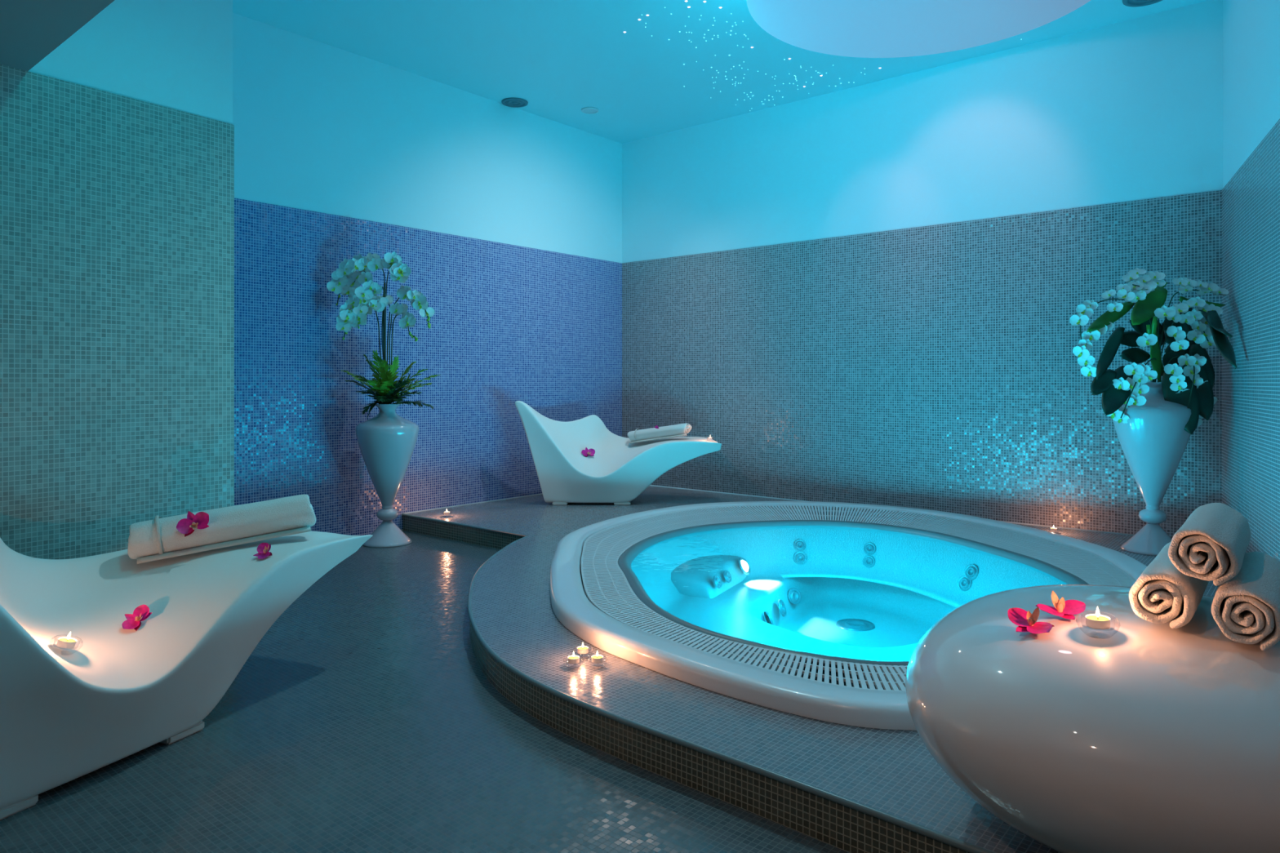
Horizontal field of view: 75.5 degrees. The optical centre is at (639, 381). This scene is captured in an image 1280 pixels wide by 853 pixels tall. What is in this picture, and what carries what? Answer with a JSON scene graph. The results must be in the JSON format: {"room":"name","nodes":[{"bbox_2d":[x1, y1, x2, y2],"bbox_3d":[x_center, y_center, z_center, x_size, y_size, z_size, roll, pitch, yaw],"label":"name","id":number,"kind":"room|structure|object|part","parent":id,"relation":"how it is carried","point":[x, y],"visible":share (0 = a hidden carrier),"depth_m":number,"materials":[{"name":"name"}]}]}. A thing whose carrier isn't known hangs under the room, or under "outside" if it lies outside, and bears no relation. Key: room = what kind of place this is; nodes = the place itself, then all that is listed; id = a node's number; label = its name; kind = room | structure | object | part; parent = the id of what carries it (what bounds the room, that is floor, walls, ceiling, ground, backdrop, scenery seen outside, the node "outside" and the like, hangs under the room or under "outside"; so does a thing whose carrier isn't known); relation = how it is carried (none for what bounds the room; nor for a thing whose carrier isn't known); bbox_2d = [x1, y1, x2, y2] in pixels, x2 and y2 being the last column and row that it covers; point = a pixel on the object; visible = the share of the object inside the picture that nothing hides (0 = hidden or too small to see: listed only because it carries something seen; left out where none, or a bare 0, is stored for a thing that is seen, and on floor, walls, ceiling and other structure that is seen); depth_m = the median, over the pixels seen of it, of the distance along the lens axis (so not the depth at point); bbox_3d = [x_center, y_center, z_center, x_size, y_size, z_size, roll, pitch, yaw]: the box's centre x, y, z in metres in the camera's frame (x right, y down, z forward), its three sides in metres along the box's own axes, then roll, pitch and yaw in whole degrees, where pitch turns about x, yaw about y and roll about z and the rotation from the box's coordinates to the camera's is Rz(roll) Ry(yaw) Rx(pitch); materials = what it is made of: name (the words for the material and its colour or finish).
{"room":"spa hot tub room","nodes":[
{"label":"spa hot tub room","id":0,"kind":"room"},
{"bbox_2d":[0,0,114,71],"bbox_3d":[-1.395,-1.605,-0.315,5.140,1.090,3.930,0,0,40],"label":"ceiling","id":1,"kind":"structure","parent":0,"point":[30,30],"depth_m":2.45,"materials":[{"name":"grey paint"}]},
{"bbox_2d":[0,0,233,559],"bbox_3d":[-3.061,-0.570,1.569,0.146,3.160,4.600,0,0,35],"label":"wall","id":2,"kind":"structure","parent":0,"point":[117,146],"depth_m":3.04,"materials":[{"name":"green tile"}]},
{"bbox_2d":[233,124,234,506],"bbox_3d":[-2.253,-0.570,3.800,1.382,3.160,0.146,0,0,40],"label":"wall","id":3,"kind":"structure","parent":0,"point":[233,125],"depth_m":3.41,"materials":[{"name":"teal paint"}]},
{"bbox_2d":[0,530,848,852],"bbox_3d":[-1.225,1.010,1.178,6.316,0.001,6.342,0,0,40],"label":"floor","id":4,"kind":"structure","parent":0,"point":[366,717],"depth_m":2.15,"materials":[{"name":"tile"}]},
{"bbox_2d":[0,531,372,820],"bbox_3d":[-1.539,0.628,2.424,0.662,0.764,1.495,0,0,22],"label":"lounger","id":5,"kind":"object","parent":4,"relation":"on","point":[122,693],"visible":0.91,"depth_m":2.32,"materials":[{"name":"white plastic"}]},
{"bbox_2d":[53,635,83,655],"bbox_3d":[-1.478,0.678,2.131,0.071,0.050,0.072,0,0,11],"label":"tealight holder","id":6,"kind":"object","parent":5,"relation":"on","point":[57,635],"visible":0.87,"depth_m":2.12,"materials":[{"name":"clear glass"}]},
{"bbox_2d":[56,631,77,648],"bbox_3d":[-1.477,0.666,2.131,0.044,0.042,0.042,0,0,-34],"label":"tealight candle","id":7,"kind":"object","parent":6,"relation":"in","point":[68,642],"visible":1,"depth_m":2.12,"materials":[{"name":"white wax"}]},
{"bbox_2d":[121,604,152,631],"bbox_3d":[-1.436,0.674,2.362,0.073,0.061,0.057,0,0,-24],"label":"bloom","id":8,"kind":"object","parent":5,"relation":"on","point":[140,613],"visible":1,"depth_m":2.37,"materials":[{"name":"pink plant"}]},
{"bbox_2d":[127,494,315,564],"bbox_3d":[-1.401,0.487,2.792,0.563,0.182,0.148,0,0,-29],"label":"rolled towel","id":9,"kind":"object","parent":5,"relation":"on","point":[157,539],"visible":0.96,"depth_m":2.74,"materials":[{"name":"white fabric"}]},
{"bbox_2d":[176,511,208,537],"bbox_3d":[-1.446,0.460,2.675,0.086,0.079,0.047,0,0,2],"label":"bloom","id":10,"kind":"object","parent":9,"relation":"on","point":[187,526],"visible":1,"depth_m":2.69,"materials":[{"name":"pink plant"}]},
{"bbox_2d":[253,542,271,559],"bbox_3d":[-1.206,0.540,2.641,0.053,0.041,0.064,0,0,-29],"label":"bloom","id":11,"kind":"object","parent":5,"relation":"on","point":[263,549],"visible":1,"depth_m":2.65,"materials":[{"name":"pink plant"}]},
{"bbox_2d":[355,403,418,547],"bbox_3d":[-1.582,0.574,5.178,0.384,0.872,0.384,0,0,40],"label":"pedestal vase","id":12,"kind":"object","parent":4,"relation":"on","point":[387,441],"visible":0.94,"depth_m":5.08,"materials":[{"name":"white ceramic"}]},
{"bbox_2d":[326,251,441,419],"bbox_3d":[-1.578,-0.286,5.133,0.649,1.041,0.310,0,0,14],"label":"orchid arrangement","id":13,"kind":"object","parent":12,"relation":"on","point":[361,301],"visible":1,"depth_m":5.11,"materials":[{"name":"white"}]},
{"bbox_3d":[-1.722,-0.288,5.160,0.198,0.917,0.258,0,0,40],"label":"flower stem","id":14,"kind":"part","parent":13,"relation":"part of","materials":[{"name":"grey"}]},
{"bbox_3d":[-1.710,-0.214,5.125,0.245,0.767,0.036,0,0,-16],"label":"flower stem","id":15,"kind":"part","parent":13,"relation":"part of","materials":[{"name":"grey plant"}]},
{"bbox_3d":[-1.713,-0.264,5.186,0.238,0.869,0.018,0,0,-3],"label":"flower stem","id":16,"kind":"part","parent":13,"relation":"part of","materials":[{"name":"grey plant"}]},
{"bbox_3d":[-1.650,-0.165,5.149,0.198,0.671,0.067,0,0,-31],"label":"flower stem","id":17,"kind":"part","parent":13,"relation":"part of","materials":[{"name":"grey"}]},
{"bbox_3d":[-1.545,-0.285,5.165,0.150,0.911,0.020,0,0,31],"label":"flower stem","id":18,"kind":"part","parent":13,"relation":"part of","materials":[{"name":"grey"}]},
{"bbox_3d":[-1.482,-0.132,5.159,0.201,0.605,0.025,0,0,20],"label":"flower stem","id":19,"kind":"part","parent":13,"relation":"part of","materials":[{"name":"grey"}]},
{"bbox_3d":[-1.439,-0.192,5.154,0.248,0.724,0.132,0,0,40],"label":"flower stem","id":20,"kind":"part","parent":13,"relation":"part of","materials":[{"name":"grey"}]},
{"bbox_2d":[405,485,1217,852],"bbox_3d":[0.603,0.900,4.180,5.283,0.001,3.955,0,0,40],"label":"platform","id":21,"kind":"object","parent":4,"relation":"on","point":[893,772],"visible":0.49,"depth_m":2.35,"materials":[{"name":"tile"}]},
{"bbox_2d":[515,400,721,505],"bbox_3d":[-0.156,0.518,6.284,1.496,0.764,0.662,0,0,0],"label":"lounger","id":22,"kind":"object","parent":21,"relation":"on","point":[619,471],"visible":0.98,"depth_m":6.00,"materials":[{"name":"white plastic"}]},
{"bbox_2d":[581,447,595,457],"bbox_3d":[-0.388,0.528,6.206,0.098,0.072,0.067,0,0,2],"label":"bloom","id":23,"kind":"object","parent":22,"relation":"on","point":[586,452],"visible":1,"depth_m":6.22,"materials":[{"name":"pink plant"}]},
{"bbox_2d":[627,422,691,443],"bbox_3d":[0.145,0.397,6.385,0.522,0.168,0.130,0,0,25],"label":"rolled towel","id":24,"kind":"object","parent":22,"relation":"on","point":[681,429],"visible":1,"depth_m":6.33,"materials":[{"name":"white fabric"}]},
{"bbox_2d":[401,513,995,852],"bbox_3d":[-0.277,0.904,3.224,0.834,0.017,5.525,0,0,-28],"label":"trim","id":25,"kind":"structure","parent":21,"relation":"attached to","point":[942,837],"depth_m":2.01,"materials":[{"name":"grey tile"}]},
{"bbox_2d":[550,501,1146,730],"bbox_3d":[0.849,1.095,4.107,3.120,0.511,3.443,0,0,40],"label":"hot tub","id":26,"kind":"object","parent":21,"relation":"in","point":[820,611],"visible":0.86,"depth_m":4.30,"materials":[{"name":"white plastic"}]},
{"bbox_3d":[0.133,1.045,4.869,1.062,0.290,1.169,0,0,40],"label":"backrest","id":27,"kind":"part","parent":26,"relation":"part of","materials":[{"name":"grey plastic"}]},
{"bbox_2d":[738,557,750,574],"bbox_3d":[0.597,1.054,4.725,0.061,0.095,0.103,0,0,40],"label":"lamp","id":28,"kind":"object","parent":26,"relation":"attached to","point":[744,567],"depth_m":4.71,"materials":[{"name":"white"}]},
{"bbox_2d":[905,584,1279,852],"bbox_3d":[1.023,0.671,1.596,0.976,0.453,0.962,0,0,32],"label":"table","id":29,"kind":"object","parent":21,"relation":"on","point":[1147,737],"visible":0.84,"depth_m":1.33,"materials":[{"name":"white paint"}]},
{"bbox_2d":[1007,606,1054,633],"bbox_3d":[0.721,0.440,1.534,0.062,0.043,0.082,0,0,-31],"label":"bloom","id":30,"kind":"object","parent":29,"relation":"on","point":[1026,621],"visible":1,"depth_m":1.54,"materials":[{"name":"pink plant"}]},
{"bbox_2d":[1035,591,1085,619],"bbox_3d":[0.805,0.426,1.575,0.092,0.043,0.069,0,0,-6],"label":"bloom","id":31,"kind":"object","parent":29,"relation":"on","point":[1064,609],"visible":0.99,"depth_m":1.59,"materials":[{"name":"pink plant"}]},
{"bbox_2d":[1075,610,1120,639],"bbox_3d":[0.819,0.435,1.478,0.070,0.037,0.070,0,0,-41],"label":"tealight holder","id":32,"kind":"object","parent":29,"relation":"on","point":[1089,611],"visible":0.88,"depth_m":1.47,"materials":[{"name":"clear glass"}]},
{"bbox_2d":[1084,606,1110,630],"bbox_3d":[0.819,0.420,1.478,0.040,0.036,0.040,0,0,-29],"label":"tealight candle","id":33,"kind":"object","parent":32,"relation":"on","point":[1095,621],"visible":1,"depth_m":1.47,"materials":[{"name":"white wax"}]},
{"bbox_2d":[1128,542,1209,628],"bbox_3d":[1.047,0.388,1.624,0.101,0.098,0.427,0,0,39],"label":"rolled towel","id":34,"kind":"object","parent":29,"relation":"on","point":[1162,593],"visible":0.74,"depth_m":1.48,"materials":[{"name":"white fabric"}]},
{"bbox_2d":[1211,551,1279,650],"bbox_3d":[1.127,0.393,1.522,0.103,0.102,0.427,0,0,39],"label":"rolled towel","id":35,"kind":"object","parent":29,"relation":"on","point":[1246,607],"visible":0.97,"depth_m":1.39,"materials":[{"name":"white fabric"}]},
{"bbox_2d":[1168,502,1250,586],"bbox_3d":[1.088,0.299,1.572,0.106,0.100,0.427,0,0,39],"label":"rolled towel","id":36,"kind":"object","parent":35,"relation":"on","point":[1212,543],"visible":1,"depth_m":1.44,"materials":[{"name":"white fabric"}]},
{"bbox_2d":[1112,382,1191,555],"bbox_3d":[2.731,0.451,4.402,0.384,0.898,0.384,0,0,40],"label":"pedestal vase","id":37,"kind":"object","parent":21,"relation":"on","point":[1154,439],"visible":0.74,"depth_m":4.31,"materials":[{"name":"white ceramic"}]},
{"bbox_2d":[1069,267,1237,434],"bbox_3d":[2.707,-0.162,4.335,0.726,0.867,0.592,0,0,40],"label":"orchid arrangement","id":38,"kind":"object","parent":37,"relation":"in","point":[1191,385],"visible":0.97,"depth_m":4.30,"materials":[{"name":"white plant"}]},
{"bbox_3d":[2.531,-0.191,4.384,0.412,0.503,0.010,0,0,-5],"label":"flower stem","id":39,"kind":"part","parent":38,"relation":"part of","materials":[{"name":"grey plant"}]},
{"bbox_3d":[2.618,0.031,4.307,0.295,0.312,0.061,0,0,-29],"label":"flower stem","id":40,"kind":"part","parent":38,"relation":"part of","materials":[{"name":"grey plant"}]},
{"bbox_3d":[2.647,-0.222,4.339,0.268,0.564,0.024,0,0,-32],"label":"flower stem","id":41,"kind":"part","parent":38,"relation":"part of","materials":[{"name":"green plant"}]},
{"bbox_3d":[2.784,0.036,4.318,0.041,0.349,0.203,0,0,-28],"label":"flower stem","id":42,"kind":"part","parent":38,"relation":"part of","materials":[{"name":"grey plant"}]},
{"bbox_3d":[2.824,-0.153,4.325,0.249,0.428,0.040,0,0,40],"label":"flower stem","id":43,"kind":"part","parent":38,"relation":"part of","materials":[{"name":"grey plant"}]},
{"bbox_3d":[2.897,-0.214,4.379,0.341,0.549,0.028,0,0,7],"label":"flower stem","id":44,"kind":"part","parent":38,"relation":"part of","materials":[{"name":"grey plant"}]},
{"bbox_3d":[-0.135,0.883,2.614,0.066,0.033,0.066,0,0,40],"label":"tealight holder","id":45,"kind":"object","parent":21,"relation":"on","visible":0},
{"bbox_2d":[591,651,603,663],"bbox_3d":[-0.135,0.868,2.614,0.038,0.034,0.038,0,0,40],"label":"tealight candle","id":46,"kind":"object","parent":45,"relation":"on","point":[596,659],"visible":1,"depth_m":2.60,"materials":[{"name":"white wax"}]},
{"bbox_3d":[-0.187,0.883,2.702,0.066,0.033,0.066,0,0,40],"label":"tealight holder","id":47,"kind":"object","parent":21,"relation":"on","visible":0},
{"bbox_2d":[577,643,588,653],"bbox_3d":[-0.187,0.868,2.702,0.038,0.034,0.038,0,0,40],"label":"tealight candle","id":48,"kind":"object","parent":47,"relation":"on","point":[583,649],"visible":1,"depth_m":2.69,"materials":[{"name":"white wax"}]},
{"bbox_3d":[-0.209,0.883,2.609,0.066,0.033,0.066,0,0,40],"label":"tealight holder","id":49,"kind":"object","parent":21,"relation":"on","visible":0},
{"bbox_2d":[567,651,579,663],"bbox_3d":[-0.209,0.868,2.609,0.038,0.034,0.038,0,0,40],"label":"tealight candle","id":50,"kind":"object","parent":49,"relation":"on","point":[573,659],"visible":1,"depth_m":2.60,"materials":[{"name":"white wax"}]},
{"bbox_3d":[2.460,0.884,4.918,0.063,0.032,0.063,0,0,40],"label":"tealight holder","id":51,"kind":"object","parent":21,"relation":"on","visible":0},
{"bbox_2d":[1050,525,1057,531],"bbox_3d":[2.460,0.869,4.918,0.036,0.032,0.036,0,0,40],"label":"tealight candle","id":52,"kind":"object","parent":51,"relation":"on","point":[1053,529],"visible":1,"depth_m":4.91,"materials":[{"name":"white wax"}]},
{"bbox_2d":[232,12,622,535],"bbox_3d":[-1.548,-0.570,5.829,0.146,3.160,4.175,0,0,40],"label":"wall","id":53,"kind":"structure","parent":0,"point":[507,220],"depth_m":5.71,"materials":[{"name":"blue tile"}]},
{"bbox_2d":[403,493,542,513],"bbox_3d":[-0.885,0.900,6.508,0.014,0.012,2.267,0,0,40],"label":"trim","id":54,"kind":"structure","parent":53,"relation":"attached to","point":[541,493],"depth_m":6.07,"materials":[{"name":"white"}]},
{"bbox_2d":[567,655,579,663],"bbox_3d":[-0.209,0.877,2.609,0.038,0.015,0.038,0,0,40],"label":"cup","id":55,"kind":"object","parent":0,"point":[571,659],"depth_m":2.60,"materials":[{"name":"white"}]},
{"bbox_2d":[402,515,968,852],"bbox_3d":[-0.277,0.955,3.224,0.818,0.110,5.519,0,0,-28],"label":"step riser","id":56,"kind":"structure","parent":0,"point":[846,828],"depth_m":2.05,"materials":[{"name":"tile"}]},
{"bbox_2d":[232,0,1207,143],"bbox_3d":[0.794,-2.130,3.572,6.554,0.001,4.845,0,0,40],"label":"ceiling","id":57,"kind":"structure","parent":0,"point":[563,58],"depth_m":5.30,"materials":[{"name":"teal paint"}]},
{"bbox_2d":[501,97,528,107],"bbox_3d":[-0.952,-2.123,6.289,0.200,0.011,0.200,0,0,40],"label":"ceiling speaker","id":58,"kind":"object","parent":57,"relation":"attached to","point":[513,102],"visible":1,"depth_m":6.28,"materials":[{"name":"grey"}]},
{"bbox_2d":[504,99,524,106],"bbox_3d":[-0.952,-2.123,6.289,0.155,0.005,0.155,0,0,40],"label":"grille","id":59,"kind":"object","parent":58,"relation":"attached to","point":[507,102],"depth_m":6.29,"materials":[{"name":"teal"}]},
{"bbox_2d":[581,106,598,114],"bbox_3d":[-0.392,-2.123,6.471,0.139,0.011,0.139,0,0,40],"label":"recessed light","id":60,"kind":"object","parent":57,"relation":"in","point":[589,110],"visible":1,"depth_m":6.47,"materials":[{"name":"white"}]},
{"bbox_2d":[1122,0,1162,6],"bbox_3d":[2.793,-2.123,4.557,0.235,0.011,0.235,0,0,40],"label":"ceiling speaker","id":61,"kind":"object","parent":57,"relation":"attached to","point":[1126,2],"visible":1,"depth_m":4.62,"materials":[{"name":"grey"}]},
{"bbox_2d":[1127,0,1155,4],"bbox_3d":[2.793,-2.123,4.557,0.182,0.005,0.182,0,0,40],"label":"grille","id":62,"kind":"object","parent":61,"relation":"attached to","point":[1129,2],"depth_m":4.62,"materials":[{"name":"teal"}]},
{"bbox_2d":[746,0,1090,57],"bbox_3d":[1.554,-2.405,4.458,1.940,0.550,1.960,0,0,40],"label":"ceiling","id":63,"kind":"structure","parent":0,"point":[864,28],"depth_m":5.34,"materials":[{"name":"grey paint"}]},
{"bbox_2d":[622,0,1222,537],"bbox_3d":[1.574,-0.570,6.032,4.404,3.160,0.146,0,0,40],"label":"wall","id":64,"kind":"structure","parent":0,"point":[868,293],"depth_m":5.60,"materials":[{"name":"tile"}]},
{"bbox_2d":[649,484,1133,535],"bbox_3d":[1.521,0.900,5.978,4.376,0.012,0.014,0,0,40],"label":"trim","id":65,"kind":"structure","parent":64,"relation":"attached to","point":[650,485],"depth_m":5.28,"materials":[{"name":"white"}]},
{"bbox_2d":[1084,613,1110,630],"bbox_3d":[0.819,0.429,1.478,0.040,0.016,0.040,-4,2,-35],"label":"cup","id":66,"kind":"object","parent":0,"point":[1095,621],"depth_m":1.47,"materials":[{"name":"white"}]},
{"bbox_2d":[1222,0,1279,561],"bbox_3d":[1.264,-0.570,0.624,0.146,3.160,8.812,0,0,27],"label":"wall","id":67,"kind":"structure","parent":0,"point":[1251,191],"depth_m":3.83,"materials":[{"name":"teal paint"}]}
]}

